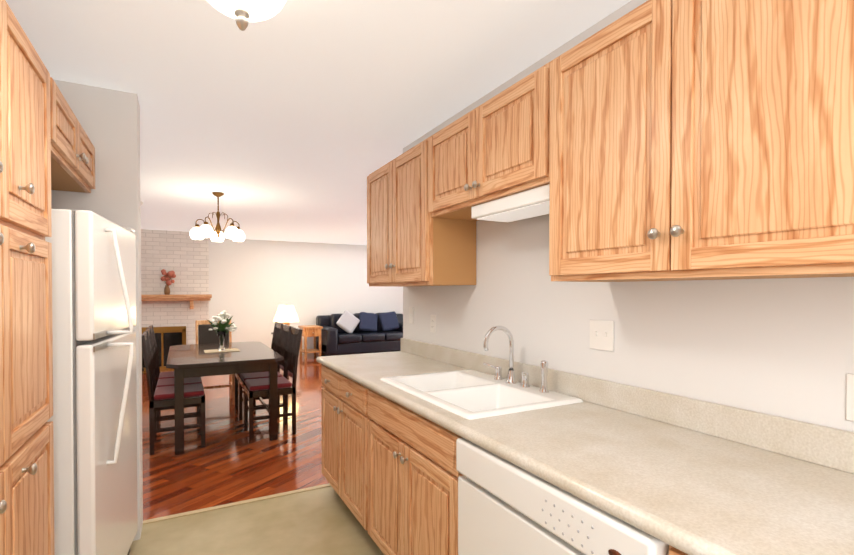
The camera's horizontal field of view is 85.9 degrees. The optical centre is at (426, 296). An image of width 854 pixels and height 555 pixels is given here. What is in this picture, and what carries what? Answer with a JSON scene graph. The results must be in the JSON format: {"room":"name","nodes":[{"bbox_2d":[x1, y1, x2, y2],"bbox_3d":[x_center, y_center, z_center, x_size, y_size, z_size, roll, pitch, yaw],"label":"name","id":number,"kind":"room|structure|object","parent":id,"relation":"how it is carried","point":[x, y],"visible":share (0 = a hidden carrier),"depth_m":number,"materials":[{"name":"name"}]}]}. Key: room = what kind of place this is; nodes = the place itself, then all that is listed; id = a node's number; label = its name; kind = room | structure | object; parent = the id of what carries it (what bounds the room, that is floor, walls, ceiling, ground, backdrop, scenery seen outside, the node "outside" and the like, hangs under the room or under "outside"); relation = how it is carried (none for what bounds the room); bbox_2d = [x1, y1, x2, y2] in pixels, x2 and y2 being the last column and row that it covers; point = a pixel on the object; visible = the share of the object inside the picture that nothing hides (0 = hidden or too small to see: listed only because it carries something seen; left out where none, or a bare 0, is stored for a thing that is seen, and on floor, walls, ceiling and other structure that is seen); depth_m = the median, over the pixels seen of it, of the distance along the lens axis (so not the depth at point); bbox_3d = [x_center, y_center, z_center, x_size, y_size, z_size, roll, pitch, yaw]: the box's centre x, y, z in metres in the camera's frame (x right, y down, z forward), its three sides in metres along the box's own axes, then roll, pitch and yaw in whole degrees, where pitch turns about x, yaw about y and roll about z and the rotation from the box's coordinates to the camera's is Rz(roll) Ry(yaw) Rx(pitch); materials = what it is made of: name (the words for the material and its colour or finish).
{"room":"kitchen","nodes":[
{"label":"kitchen","id":0,"kind":"room"},
{"bbox_2d":[51,79,142,540],"bbox_3d":[-1.980,0.116,2.410,0.805,2.440,0.200,0,1,-28],"label":"wall","id":1,"kind":"structure","parent":0,"point":[109,120],"depth_m":2.46,"materials":[{"name":"white paint"}]},
{"bbox_2d":[141,229,208,344],"bbox_3d":[-5.018,0.050,8.303,1.900,2.438,0.798,0,1,-28],"label":"brick wall","id":2,"kind":"structure","parent":0,"point":[183,256],"depth_m":8.14,"materials":[{"name":"grey brick"}]},
{"bbox_2d":[142,326,185,370],"bbox_3d":[-4.636,0.900,8.044,0.740,0.745,0.030,0,1,-28],"label":"doors","id":3,"kind":"structure","parent":2,"relation":"in","point":[166,338],"depth_m":8.07,"materials":[{"name":"gold metal"}]},
{"bbox_2d":[141,294,211,308],"bbox_3d":[-4.777,0.095,7.854,1.980,0.260,0.218,0,1,-28],"label":"mantel shelf","id":4,"kind":"object","parent":2,"relation":"attached to","point":[191,298],"visible":0.62,"depth_m":8.02,"materials":[{"name":"brown wood"}]},
{"bbox_2d":[161,269,175,294],"bbox_3d":[-4.505,-0.257,7.996,0.234,0.438,0.174,0,1,-28],"label":"flowers","id":5,"kind":"object","parent":4,"relation":"on","point":[168,276],"visible":1,"depth_m":7.95,"materials":[{"name":"red plant"}]},
{"bbox_2d":[129,486,383,554],"bbox_3d":[-0.346,1.380,1.149,2.725,0.060,3.990,0,1,-28],"label":"floor","id":6,"kind":"structure","parent":0,"point":[322,521],"depth_m":2.61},
{"bbox_2d":[0,0,54,554],"bbox_3d":[-1.349,0.286,1.071,0.650,2.130,0.880,0,1,-28],"label":"pantry cabinet","id":7,"kind":"object","parent":6,"relation":"on","point":[26,448],"visible":1,"depth_m":1.31,"materials":[{"name":"brown wood"}]},
{"bbox_2d":[45,209,137,554],"bbox_3d":[-1.669,0.499,1.959,0.796,1.685,0.740,0,1,-22],"label":"refrigerator","id":8,"kind":"object","parent":6,"relation":"on","point":[93,418],"visible":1,"depth_m":1.73,"materials":[{"name":"white metal"}]},
{"bbox_2d":[321,365,356,518],"bbox_3d":[-0.224,0.895,2.877,0.632,0.872,0.948,0,1,-28],"label":"base cabinet","id":9,"kind":"object","parent":6,"relation":"on","point":[339,392],"depth_m":2.76,"materials":[{"name":"brown wood"}]},
{"bbox_2d":[316,326,853,554],"bbox_3d":[0.340,0.363,1.788,0.658,0.449,3.450,0,1,-28],"label":"countertop","id":10,"kind":"structure","parent":9,"relation":"on","point":[689,476],"depth_m":1.28,"materials":[{"name":"laminate"}]},
{"bbox_2d":[380,369,582,419],"bbox_3d":[0.198,0.498,2.099,0.562,0.174,0.832,0,1,-28],"label":"sink","id":11,"kind":"object","parent":10,"relation":"in","point":[468,394],"depth_m":2.07,"materials":[{"name":"white ceramic"}]},
{"bbox_2d":[483,326,548,392],"bbox_3d":[0.364,0.273,2.111,0.185,0.275,0.400,0,1,-28],"label":"faucet","id":12,"kind":"object","parent":10,"relation":"on","point":[510,384],"depth_m":2.13,"materials":[{"name":"silver metal"}]},
{"bbox_2d":[357,383,444,554],"bbox_3d":[0.163,0.903,2.152,0.632,0.872,0.968,0,1,-28],"label":"base cabinet","id":13,"kind":"object","parent":6,"relation":"on","point":[391,473],"depth_m":2.01,"materials":[{"name":"brown wood"}]},
{"bbox_2d":[445,429,462,554],"bbox_3d":[0.568,0.912,1.394,0.632,0.872,0.886,0,1,-28],"label":"base cabinet","id":14,"kind":"object","parent":6,"relation":"on","point":[451,474],"depth_m":1.62,"materials":[{"name":"brown wood"}]},
{"bbox_2d":[456,437,668,554],"bbox_3d":[0.556,0.914,1.388,0.656,0.868,0.742,0,1,-28],"label":"dishwasher","id":15,"kind":"object","parent":6,"relation":"on","point":[505,507],"visible":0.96,"depth_m":1.25,"materials":[{"name":"white"}]},
{"bbox_2d":[669,545,687,554],"bbox_3d":[0.959,0.920,0.662,0.632,0.872,0.910,0,1,-28],"label":"base cabinet","id":16,"kind":"object","parent":6,"relation":"on","point":[672,551],"depth_m":0.89,"materials":[{"name":"brown wood"}]},
{"bbox_2d":[142,351,394,520],"bbox_3d":[-1.926,1.319,6.563,8.040,0.060,7.050,0,1,-28],"label":"floor","id":17,"kind":"structure","parent":0,"point":[230,462],"depth_m":3.84,"materials":[{"name":"brown wood"}]},
{"bbox_2d":[146,325,197,415],"bbox_3d":[-2.664,0.807,4.853,0.488,1.002,0.420,0,1,-28],"label":"dining chair","id":18,"kind":"object","parent":17,"relation":"on","point":[164,375],"visible":0.12,"depth_m":4.86,"materials":[{"name":"black wood"}]},
{"bbox_2d":[145,328,201,428],"bbox_3d":[-2.457,0.812,4.465,0.488,1.002,0.420,0,1,-28],"label":"dining chair","id":19,"kind":"object","parent":17,"relation":"on","point":[170,381],"visible":0.38,"depth_m":4.48,"materials":[{"name":"black wood"}]},
{"bbox_2d":[142,332,205,454],"bbox_3d":[-2.250,0.816,4.077,0.488,1.002,0.420,0,1,-28],"label":"dining chair","id":20,"kind":"object","parent":17,"relation":"on","point":[159,397],"visible":0.92,"depth_m":3.96,"materials":[{"name":"black wood"}]},
{"bbox_2d":[195,320,234,404],"bbox_3d":[-2.608,0.798,5.647,0.420,1.002,0.488,0,1,-28],"label":"head chair","id":21,"kind":"object","parent":17,"relation":"on","point":[204,335],"visible":0.29,"depth_m":5.75,"materials":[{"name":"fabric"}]},
{"bbox_2d":[166,341,283,454],"bbox_3d":[-2.083,0.931,4.666,0.950,0.760,1.600,0,1,-28],"label":"dining table","id":22,"kind":"object","parent":17,"relation":"on","point":[189,361],"visible":0.98,"depth_m":4.13,"materials":[{"name":"black wood"}]},
{"bbox_2d":[204,348,239,352],"bbox_3d":[-2.083,0.548,4.662,0.320,0.004,0.240,0,1,-28],"label":"placemat","id":23,"kind":"object","parent":22,"relation":"on","point":[225,350],"visible":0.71,"depth_m":4.66,"materials":[{"name":"beige fabric"}]},
{"bbox_2d":[208,311,236,350],"bbox_3d":[-2.074,0.343,4.655,0.292,0.402,0.286,0,1,-28],"label":"vase","id":24,"kind":"object","parent":23,"relation":"on","point":[221,332],"visible":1,"depth_m":4.63,"materials":[{"name":"clear glass"}]},
{"bbox_2d":[143,483,330,523],"bbox_3d":[-1.176,1.327,2.967,1.125,0.006,0.040,0,1,-28],"label":"threshold strip","id":25,"kind":"object","parent":17,"relation":"on","point":[232,504],"depth_m":2.93,"materials":[{"name":"beige wood"}]},
{"bbox_2d":[235,322,282,416],"bbox_3d":[-1.917,0.803,5.253,0.488,1.002,0.420,0,1,-28],"label":"dining chair","id":26,"kind":"object","parent":17,"relation":"on","point":[276,336],"visible":0.33,"depth_m":5.30,"materials":[{"name":"black wood"}]},
{"bbox_2d":[239,324,292,427],"bbox_3d":[-1.709,0.807,4.865,0.488,1.002,0.420,0,1,-28],"label":"dining chair","id":27,"kind":"object","parent":17,"relation":"on","point":[283,341],"visible":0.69,"depth_m":4.91,"materials":[{"name":"black wood"}]},
{"bbox_2d":[244,327,302,440],"bbox_3d":[-1.502,0.811,4.477,0.488,1.002,0.420,0,1,-28],"label":"dining chair","id":28,"kind":"object","parent":17,"relation":"on","point":[256,388],"visible":0.92,"depth_m":4.38,"materials":[{"name":"black wood"}]},
{"bbox_2d":[298,325,322,358],"bbox_3d":[-2.410,0.931,9.480,0.380,0.650,0.500,0,1,-28],"label":"end table","id":29,"kind":"object","parent":17,"relation":"on","point":[314,331],"visible":0.88,"depth_m":9.31,"materials":[{"name":"brown wood"}]},
{"bbox_2d":[316,311,402,355],"bbox_3d":[-1.331,0.774,10.163,2.050,0.949,0.950,0,1,-28],"label":"sofa","id":30,"kind":"object","parent":17,"relation":"on","point":[346,332],"visible":0.9,"depth_m":9.89,"materials":[{"name":"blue leather"}]},
{"bbox_3d":[-2.642,0.968,8.620,0.540,0.604,0.540,0,1,-28],"label":"accent table","id":31,"kind":"object","parent":17,"relation":"on","visible":0},
{"bbox_2d":[273,304,298,324],"bbox_3d":[-2.642,0.400,8.614,0.470,0.530,0.470,0,1,-28],"label":"table lamp","id":32,"kind":"object","parent":31,"relation":"on","point":[286,314],"visible":0.77,"depth_m":8.47,"materials":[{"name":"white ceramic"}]},
{"bbox_2d":[208,238,402,348],"bbox_3d":[-3.559,0.035,9.605,7.800,2.440,0.120,0,1,-28],"label":"wall","id":33,"kind":"structure","parent":0,"point":[254,285],"depth_m":9.83,"materials":[{"name":"white paint"}]},
{"bbox_2d":[6,0,630,244],"bbox_3d":[-0.986,-1.171,4.775,8.040,0.080,11.040,0,1,-28],"label":"ceiling","id":34,"kind":"structure","parent":0,"point":[297,120],"depth_m":2.34,"materials":[{"name":"white paint"}]},
{"bbox_2d":[190,192,244,241],"bbox_3d":[-2.290,-0.879,5.034,0.558,0.506,0.540,0,1,-28],"label":"dining chandelier","id":35,"kind":"object","parent":34,"relation":"hanging from","point":[231,231],"visible":1,"depth_m":4.94,"materials":[{"name":"white glass"}]},
{"bbox_2d":[207,0,285,30],"bbox_3d":[-0.564,-0.951,1.398,0.284,0.281,0.284,0,1,-28],"label":"bowl light","id":36,"kind":"object","parent":34,"relation":"attached to","point":[243,13],"visible":1,"depth_m":1.39,"materials":[{"name":"white glass"}]},
{"bbox_2d":[403,0,853,431],"bbox_3d":[0.807,0.124,1.740,0.120,2.440,3.970,0,1,-28],"label":"wall","id":37,"kind":"structure","parent":0,"point":[782,347],"depth_m":1.61,"materials":[{"name":"white paint"}]},
{"bbox_2d":[409,307,413,323],"bbox_3d":[-0.116,0.136,3.327,0.012,0.118,0.072,0,1,-28],"label":"light switch","id":38,"kind":"object","parent":37,"relation":"attached to","point":[411,315],"visible":1,"depth_m":3.32,"materials":[{"name":"white plastic"}]},
{"bbox_2d":[367,136,475,286],"bbox_3d":[-0.066,-0.465,2.899,0.318,0.790,0.950,0,1,-28],"label":"upper cabinet","id":39,"kind":"object","parent":37,"relation":"attached to","point":[406,248],"depth_m":2.60,"materials":[{"name":"brown wood"}]},
{"bbox_2d":[430,315,435,332],"bbox_3d":[0.040,0.179,3.037,0.010,0.118,0.072,0,1,-28],"label":"electrical outlet","id":40,"kind":"object","parent":37,"relation":"attached to","point":[432,323],"visible":1,"depth_m":3.03,"materials":[{"name":"white plastic"}]},
{"bbox_2d":[431,116,478,223],"bbox_3d":[0.260,-0.638,2.287,0.318,0.430,0.513,0,1,-28],"label":"upper cabinet","id":41,"kind":"object","parent":37,"relation":"attached to","point":[447,143],"depth_m":2.27,"materials":[{"name":"brown wood"}]},
{"bbox_2d":[463,64,546,207],"bbox_3d":[0.447,-0.634,1.937,0.318,0.430,0.513,0,1,-28],"label":"upper cabinet","id":42,"kind":"object","parent":37,"relation":"attached to","point":[505,136],"depth_m":1.84,"materials":[{"name":"brown wood"}]},
{"bbox_2d":[471,184,548,221],"bbox_3d":[0.423,-0.386,1.954,0.220,0.063,0.520,0,1,-28],"label":"under-cabinet light","id":43,"kind":"object","parent":42,"relation":"attached to","point":[533,202],"visible":0.65,"depth_m":1.91,"materials":[{"name":"white plastic"}]},
{"bbox_2d":[590,320,613,351],"bbox_3d":[0.690,0.153,1.819,0.012,0.118,0.118,0,1,-28],"label":"double light switch","id":44,"kind":"object","parent":37,"relation":"attached to","point":[601,334],"visible":1,"depth_m":1.81,"materials":[{"name":"white plastic"}]},
{"bbox_2d":[539,0,853,281],"bbox_3d":[0.796,-0.446,1.286,0.318,0.790,1.048,0,1,-28],"label":"upper cabinet","id":45,"kind":"object","parent":37,"relation":"attached to","point":[664,140],"depth_m":1.15,"materials":[{"name":"brown wood"}]},
{"bbox_2d":[846,373,853,421],"bbox_3d":[1.077,0.251,1.097,0.010,0.118,0.118,0,1,-28],"label":"electrical outlet","id":46,"kind":"object","parent":37,"relation":"attached to","point":[849,397],"visible":1,"depth_m":1.14,"materials":[{"name":"white plastic"}]},
{"bbox_3d":[-1.495,0.137,0.521,0.120,2.440,3.990,0,1,-28],"label":"wall","id":47,"kind":"structure","parent":0,"visible":0},
{"bbox_2d":[50,77,94,192],"bbox_3d":[-1.774,-0.660,1.855,0.650,0.255,0.918,0,1,-28],"label":"upper cabinet","id":48,"kind":"object","parent":47,"relation":"attached to","point":[72,158],"visible":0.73,"depth_m":1.93,"materials":[{"name":"brown wood"}]}
]}

